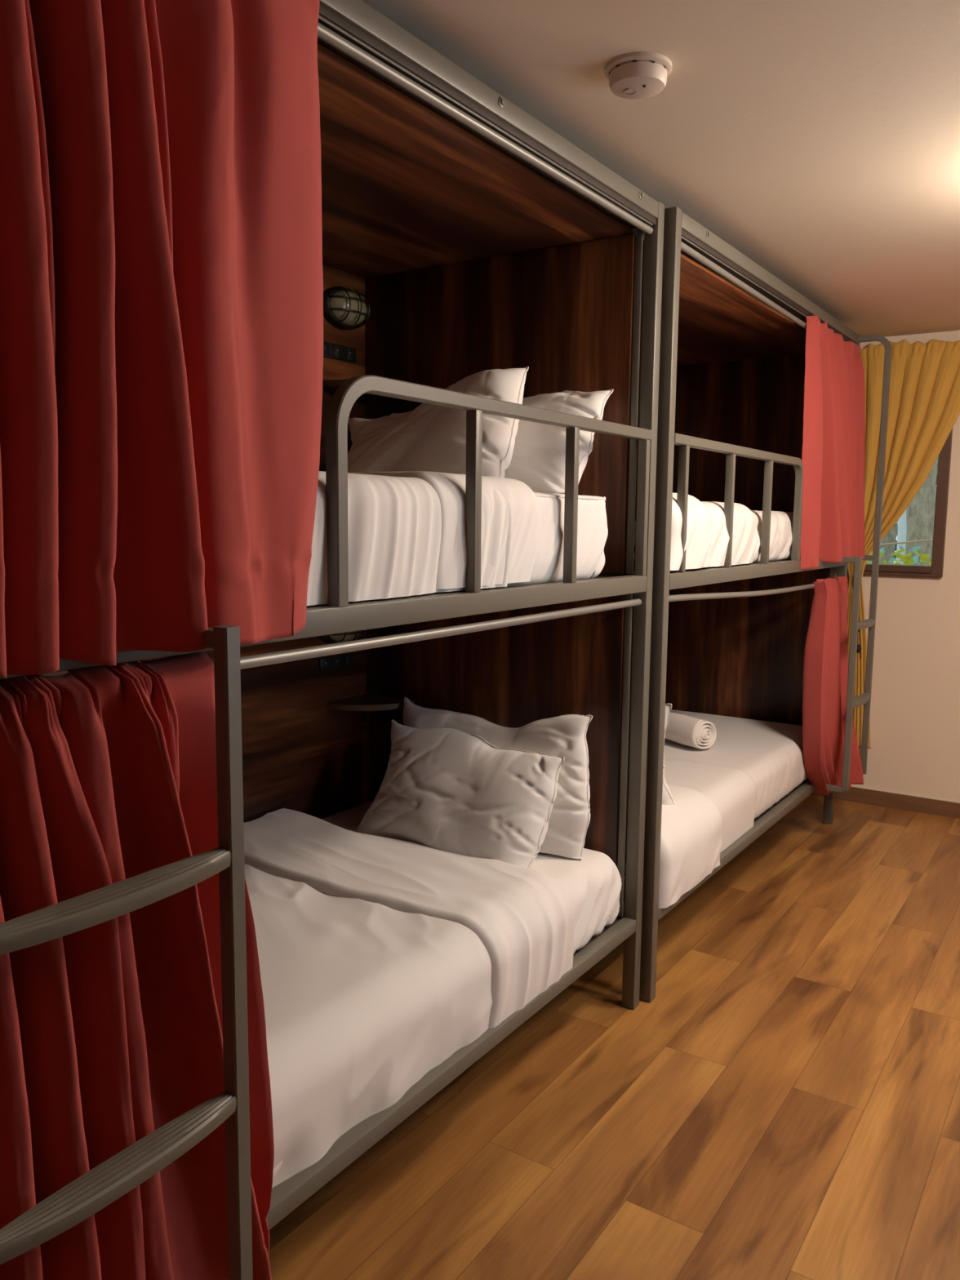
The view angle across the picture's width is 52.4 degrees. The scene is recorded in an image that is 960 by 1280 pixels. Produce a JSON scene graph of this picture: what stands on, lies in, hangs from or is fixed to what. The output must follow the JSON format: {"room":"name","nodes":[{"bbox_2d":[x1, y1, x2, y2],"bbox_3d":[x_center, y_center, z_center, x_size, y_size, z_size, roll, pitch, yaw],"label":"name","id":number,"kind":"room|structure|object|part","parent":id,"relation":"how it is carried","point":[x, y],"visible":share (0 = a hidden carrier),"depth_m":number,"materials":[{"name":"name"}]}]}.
{"room":"dormitory","nodes":[
{"label":"dormitory","id":0,"kind":"room"},
{"bbox_2d":[268,794,959,1279],"bbox_3d":[0.630,1.176,2.271,3.240,0.080,6.095,5,8,33],"label":"floor","id":1,"kind":"structure","parent":0,"point":[784,1103],"depth_m":2.32,"materials":[{"name":"laminate"}]},
{"bbox_2d":[0,0,664,1279],"bbox_3d":[-0.466,0.027,2.075,1.214,2.225,2.100,5,8,33],"label":"bunk bed","id":2,"kind":"object","parent":1,"relation":"on","point":[476,236],"visible":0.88,"depth_m":2.58,"materials":[{"name":"grey metal"}]},
{"bbox_2d":[0,651,274,1279],"bbox_3d":[-0.492,0.520,1.263,0.155,0.977,0.525,5,8,33],"label":"curtain","id":3,"kind":"object","parent":2,"relation":"hanging from","point":[111,1031],"visible":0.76,"depth_m":1.25,"materials":[{"name":"red fabric"}]},
{"bbox_2d":[0,0,323,677],"bbox_3d":[-0.410,-0.456,1.210,0.146,0.950,0.714,5,8,32],"label":"curtain","id":4,"kind":"object","parent":2,"relation":"hanging from","point":[162,276],"visible":1,"depth_m":1.20,"materials":[{"name":"red fabric"}]},
{"bbox_3d":[-0.933,0.355,2.426,0.015,0.933,2.020,5,8,33],"label":"panel","id":5,"kind":"part","parent":2,"relation":"part of","materials":[{"name":"brown wood"}]},
{"bbox_3d":[-0.121,-0.057,1.834,0.040,0.045,2.020,5,8,33],"label":"rail","id":6,"kind":"part","parent":2,"relation":"part of","materials":[{"name":"grey metal"}]},
{"bbox_2d":[319,653,354,671],"bbox_3d":[-0.452,0.070,3.093,0.012,0.040,0.157,5,8,33],"label":"wall socket","id":7,"kind":"object","parent":2,"relation":"attached to","point":[347,660],"visible":1,"depth_m":3.08,"materials":[{"name":"black plastic"}]},
{"bbox_2d":[323,341,356,363],"bbox_3d":[-0.435,-0.880,2.986,0.012,0.045,0.171,5,8,33],"label":"wall socket","id":8,"kind":"object","parent":2,"relation":"attached to","point":[331,350],"visible":0.81,"depth_m":2.99,"materials":[{"name":"black plastic"}]},
{"bbox_2d":[318,630,366,644],"bbox_3d":[-0.415,-0.042,3.067,0.084,0.124,0.196,5,8,33],"label":"lamp","id":9,"kind":"object","parent":2,"relation":"attached to","point":[349,636],"visible":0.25,"depth_m":3.04,"materials":[{"name":"grey metal"}]},
{"bbox_3d":[-0.923,-0.600,2.308,0.015,0.897,2.020,5,8,33],"label":"panel","id":10,"kind":"part","parent":2,"relation":"part of","materials":[{"name":"brown wood"}]},
{"bbox_2d":[322,379,368,394],"bbox_3d":[-0.338,-0.776,2.976,0.200,0.018,0.200,5,8,33],"label":"corner shelf","id":11,"kind":"object","parent":2,"relation":"attached to","point":[329,386],"depth_m":2.94,"materials":[{"name":"brown wood"}]},
{"bbox_2d":[323,286,370,330],"bbox_3d":[-0.391,-1.012,2.969,0.084,0.124,0.196,5,8,33],"label":"lamp","id":12,"kind":"object","parent":2,"relation":"attached to","point":[344,308],"visible":1,"depth_m":2.94,"materials":[{"name":"grey metal"}]},
{"bbox_2d":[324,693,414,711],"bbox_3d":[-0.348,0.204,3.098,0.200,0.018,0.200,5,8,33],"label":"corner shelf","id":13,"kind":"object","parent":2,"relation":"attached to","point":[350,702],"depth_m":3.09,"materials":[{"name":"brown wood"}]},
{"bbox_3d":[-0.121,-0.007,1.844,0.019,0.021,2.006,5,8,33],"label":"curtain rod","id":14,"kind":"part","parent":2,"relation":"part of","materials":[{"name":"silver metal"}]},
{"bbox_2d":[272,801,622,1181],"bbox_3d":[-0.532,0.755,2.199,0.970,0.214,2.009,5,8,33],"label":"mattress","id":15,"kind":"object","parent":2,"relation":"on","point":[593,884],"visible":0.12,"depth_m":2.62,"materials":[{"name":"white fabric"}]},
{"bbox_2d":[243,808,574,1187],"bbox_3d":[-0.603,0.744,2.056,0.986,0.261,1.637,5,8,33],"label":"duvet","id":16,"kind":"object","parent":15,"relation":"on","point":[381,959],"visible":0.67,"depth_m":2.11,"materials":[{"name":"white fabric"}]},
{"bbox_2d":[346,719,564,868],"bbox_3d":[-0.073,0.427,2.757,0.644,0.308,0.278,7,9,41],"label":"pillow","id":17,"kind":"object","parent":15,"relation":"on","point":[452,790],"visible":0.91,"depth_m":2.65,"materials":[{"name":"white fabric"}]},
{"bbox_2d":[403,697,592,860],"bbox_3d":[0.016,0.378,2.860,0.704,0.388,0.201,6,9,36],"label":"pillow","id":18,"kind":"object","parent":15,"relation":"on","point":[562,735],"visible":0.33,"depth_m":2.69,"materials":[{"name":"white fabric"}]},
{"bbox_3d":[-0.131,0.910,1.954,0.040,0.036,2.020,5,8,33],"label":"rail","id":19,"kind":"part","parent":2,"relation":"part of","materials":[{"name":"grey metal"}]},
{"bbox_2d":[306,492,608,606],"bbox_3d":[-0.564,-0.212,2.025,0.946,0.216,1.860,5,8,33],"label":"mattress","id":20,"kind":"object","parent":2,"relation":"on","point":[592,522],"visible":0.03,"depth_m":2.33,"materials":[{"name":"white fabric"}]},
{"bbox_2d":[306,471,538,605],"bbox_3d":[-0.636,-0.215,1.876,0.952,0.240,1.490,5,8,33],"label":"duvet","id":21,"kind":"object","parent":20,"relation":"on","point":[406,537],"visible":0.41,"depth_m":1.85,"materials":[{"name":"white fabric"}]},
{"bbox_2d":[347,366,528,477],"bbox_3d":[-0.178,-0.556,2.591,0.664,0.326,0.321,5,8,33],"label":"pillow","id":22,"kind":"object","parent":20,"relation":"on","point":[429,437],"visible":0.59,"depth_m":2.47,"materials":[{"name":"white fabric"}]},
{"bbox_2d":[504,389,613,493],"bbox_3d":[0.054,-0.541,2.688,0.607,0.286,0.270,5,8,33],"label":"pillow","id":23,"kind":"object","parent":20,"relation":"on","point":[538,460],"visible":0.25,"depth_m":2.53,"materials":[{"name":"white fabric"}]},
{"bbox_3d":[-0.539,-1.017,2.002,0.927,0.015,2.020,5,8,33],"label":"roof panel","id":24,"kind":"part","parent":2,"relation":"part of","materials":[{"name":"brown wood"}]},
{"bbox_3d":[-0.112,-0.972,1.724,0.019,0.021,2.006,5,8,33],"label":"curtain rod","id":25,"kind":"part","parent":2,"relation":"part of","materials":[{"name":"silver metal"}]},
{"bbox_3d":[0.101,-0.309,2.122,0.028,0.387,1.249,5,8,33],"label":"guard rail","id":26,"kind":"part","parent":2,"relation":"part of","materials":[{"name":"grey metal"}]},
{"bbox_3d":[-0.111,-1.021,1.714,0.040,0.042,2.020,5,8,33],"label":"rail","id":27,"kind":"part","parent":2,"relation":"part of","materials":[{"name":"grey metal"}]},
{"bbox_3d":[0.011,0.295,2.999,0.920,0.930,0.016,5,8,33],"label":"panel","id":28,"kind":"part","parent":2,"relation":"part of","materials":[{"name":"brown wood"}]},
{"bbox_3d":[0.021,-0.660,2.880,0.920,0.896,0.016,5,8,33],"label":"panel","id":29,"kind":"part","parent":2,"relation":"part of","materials":[{"name":"brown wood"}]},
{"bbox_3d":[0.033,-0.196,2.960,0.960,0.045,0.030,5,8,33],"label":"rail","id":30,"kind":"part","parent":2,"relation":"part of","materials":[{"name":"grey metal"}]},
{"bbox_3d":[0.023,0.771,3.080,0.960,0.036,0.030,5,8,33],"label":"rail","id":31,"kind":"part","parent":2,"relation":"part of","materials":[{"name":"grey metal"}]},
{"bbox_3d":[0.448,-0.041,2.700,0.040,2.225,0.040,5,8,33],"label":"post","id":32,"kind":"part","parent":2,"relation":"part of","materials":[{"name":"grey metal"}]},
{"bbox_2d":[623,206,892,1002],"bbox_3d":[0.720,-0.178,3.827,1.192,2.225,2.099,5,8,33],"label":"bunk bed","id":33,"kind":"object","parent":1,"relation":"on","point":[728,640],"visible":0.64,"depth_m":4.24,"materials":[{"name":"grey metal"}]},
{"bbox_3d":[0.097,0.285,3.087,0.920,0.930,0.016,5,8,33],"label":"panel","id":34,"kind":"part","parent":33,"relation":"part of","materials":[{"name":"brown wood"}]},
{"bbox_3d":[0.107,-0.671,2.969,0.920,0.896,0.016,5,8,33],"label":"panel","id":35,"kind":"part","parent":33,"relation":"part of","materials":[{"name":"brown wood"}]},
{"bbox_3d":[0.503,-0.046,2.743,0.040,2.225,0.040,5,8,33],"label":"post","id":36,"kind":"part","parent":33,"relation":"part of","materials":[{"name":"grey metal"}]},
{"bbox_2d":[633,510,793,571],"bbox_3d":[0.535,-0.389,3.627,0.961,0.196,1.542,5,8,33],"label":"mattress","id":37,"kind":"object","parent":33,"relation":"on","point":[781,522],"visible":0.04,"depth_m":3.64,"materials":[{"name":"white fabric"}]},
{"bbox_2d":[670,493,757,570],"bbox_3d":[0.358,-0.380,3.313,0.975,0.230,0.801,5,8,33],"label":"duvet","id":38,"kind":"object","parent":37,"relation":"on","point":[708,537],"visible":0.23,"depth_m":3.03,"materials":[{"name":"white fabric"}]},
{"bbox_2d":[624,709,807,879],"bbox_3d":[0.656,0.556,3.934,0.956,0.206,1.987,5,8,33],"label":"mattress","id":39,"kind":"object","parent":33,"relation":"on","point":[771,753],"visible":0.12,"depth_m":4.01,"materials":[{"name":"white fabric"}]},
{"bbox_2d":[662,703,675,804],"bbox_3d":[0.318,0.341,3.163,0.697,0.376,0.216,5,8,33],"label":"pillow","id":40,"kind":"object","parent":39,"relation":"on","point":[667,797],"visible":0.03,"depth_m":3.04,"materials":[{"name":"white fabric"}]},
{"bbox_2d":[664,711,716,748],"bbox_3d":[0.788,0.357,4.136,0.132,0.128,0.474,-4,8,-33],"label":"rolled towel","id":41,"kind":"object","parent":39,"relation":"on","point":[685,730],"visible":0.48,"depth_m":3.96,"materials":[{"name":"white fabric"}]},
{"bbox_2d":[658,756,756,908],"bbox_3d":[0.394,0.581,3.485,0.993,0.256,0.943,5,8,33],"label":"duvet","id":42,"kind":"object","parent":39,"relation":"on","point":[715,805],"visible":0.22,"depth_m":3.15,"materials":[{"name":"white fabric"}]},
{"bbox_3d":[0.656,-1.222,3.747,0.927,0.015,2.019,5,8,33],"label":"roof panel","id":43,"kind":"part","parent":33,"relation":"part of","materials":[{"name":"brown wood"}]},
{"bbox_3d":[1.065,0.705,3.700,0.040,0.036,2.019,5,8,33],"label":"rail","id":44,"kind":"part","parent":33,"relation":"part of","materials":[{"name":"grey metal"}]},
{"bbox_3d":[0.878,-0.440,3.243,0.028,0.387,1.279,5,8,33],"label":"guard rail","id":45,"kind":"part","parent":33,"relation":"part of","materials":[{"name":"grey metal"}]},
{"bbox_3d":[1.216,-0.865,4.625,0.920,0.896,0.016,5,8,33],"label":"panel","id":46,"kind":"part","parent":33,"relation":"part of","materials":[{"name":"brown wood"}]},
{"bbox_3d":[1.072,-0.191,3.589,0.019,0.062,2.019,5,8,33],"label":"curtain rod","id":47,"kind":"part","parent":33,"relation":"part of","materials":[{"name":"silver metal"}]},
{"bbox_3d":[1.084,-1.165,3.467,0.019,0.033,2.019,5,8,33],"label":"curtain rod","id":48,"kind":"part","parent":33,"relation":"part of","materials":[{"name":"silver metal"}]},
{"bbox_3d":[1.206,0.090,4.744,0.920,0.930,0.016,5,8,33],"label":"panel","id":49,"kind":"part","parent":33,"relation":"part of","materials":[{"name":"brown wood"}]},
{"bbox_3d":[1.075,-0.262,3.580,0.040,0.045,2.019,5,8,33],"label":"rail","id":50,"kind":"part","parent":33,"relation":"part of","materials":[{"name":"grey metal"}]},
{"bbox_3d":[1.084,-1.226,3.460,0.040,0.042,2.019,5,8,33],"label":"rail","id":51,"kind":"part","parent":33,"relation":"part of","materials":[{"name":"grey metal"}]},
{"bbox_2d":[800,315,865,569],"bbox_3d":[1.464,-0.779,4.019,0.132,0.955,0.819,5,8,33],"label":"curtain","id":52,"kind":"object","parent":33,"relation":"hanging from","point":[833,450],"visible":0.98,"depth_m":3.97,"materials":[{"name":"red fabric"}]},
{"bbox_2d":[802,576,863,795],"bbox_3d":[1.526,0.199,4.248,0.163,0.941,0.547,7,10,42],"label":"curtain","id":53,"kind":"object","parent":33,"relation":"hanging from","point":[825,665],"visible":0.93,"depth_m":4.19,"materials":[{"name":"red fabric"}]},
{"bbox_3d":[1.644,-0.245,4.446,0.040,2.225,0.040,5,8,33],"label":"post","id":54,"kind":"part","parent":33,"relation":"part of","materials":[{"name":"grey metal"}]},
{"bbox_2d":[361,0,959,337],"bbox_3d":[0.654,-1.166,1.980,3.240,0.080,6.095,5,8,33],"label":"ceiling","id":55,"kind":"structure","parent":0,"point":[819,140],"depth_m":2.13,"materials":[{"name":"beige paint"}]},
{"bbox_2d":[604,51,671,99],"bbox_3d":[0.309,-1.097,1.914,0.130,0.048,0.130,5,8,33],"label":"smoke detector","id":56,"kind":"object","parent":55,"relation":"attached to","point":[638,74],"visible":1,"depth_m":1.88,"materials":[{"name":"beige plastic"}]},
{"bbox_2d":[830,330,959,802],"bbox_3d":[2.349,-0.283,4.585,3.140,2.280,0.120,5,8,33],"label":"wall","id":57,"kind":"structure","parent":0,"point":[914,718],"depth_m":4.72,"materials":[{"name":"beige paint"}]},
{"bbox_2d":[810,786,959,818],"bbox_3d":[2.260,0.812,4.694,3.040,0.078,0.012,5,8,33],"label":"baseboard","id":58,"kind":"structure","parent":57,"relation":"attached to","point":[948,808],"depth_m":4.81,"materials":[{"name":"brown wood"}]},
{"bbox_2d":[835,428,952,577],"bbox_3d":[1.778,-0.808,4.833,0.997,0.952,0.060,5,8,33],"label":"window","id":59,"kind":"structure","parent":57,"relation":"in","point":[915,544],"depth_m":4.65,"materials":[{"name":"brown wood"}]},
{"bbox_3d":[1.784,-0.807,4.842,0.897,0.855,0.004,5,8,33],"label":"pane","id":60,"kind":"part","parent":59,"relation":"part of","materials":[{"name":"clear glass"}]},
{"bbox_3d":[1.836,-1.376,4.702,1.370,0.014,0.014,5,8,33],"label":"curtain rod","id":61,"kind":"object","parent":57,"relation":"attached to","visible":0},
{"bbox_2d":[847,338,959,748],"bbox_3d":[1.936,-0.437,4.685,0.799,1.952,0.068,5,8,33],"label":"window curtain","id":62,"kind":"object","parent":61,"relation":"hanging from","point":[924,406],"visible":0.51,"depth_m":4.60,"materials":[{"name":"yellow fabric"}]}
]}

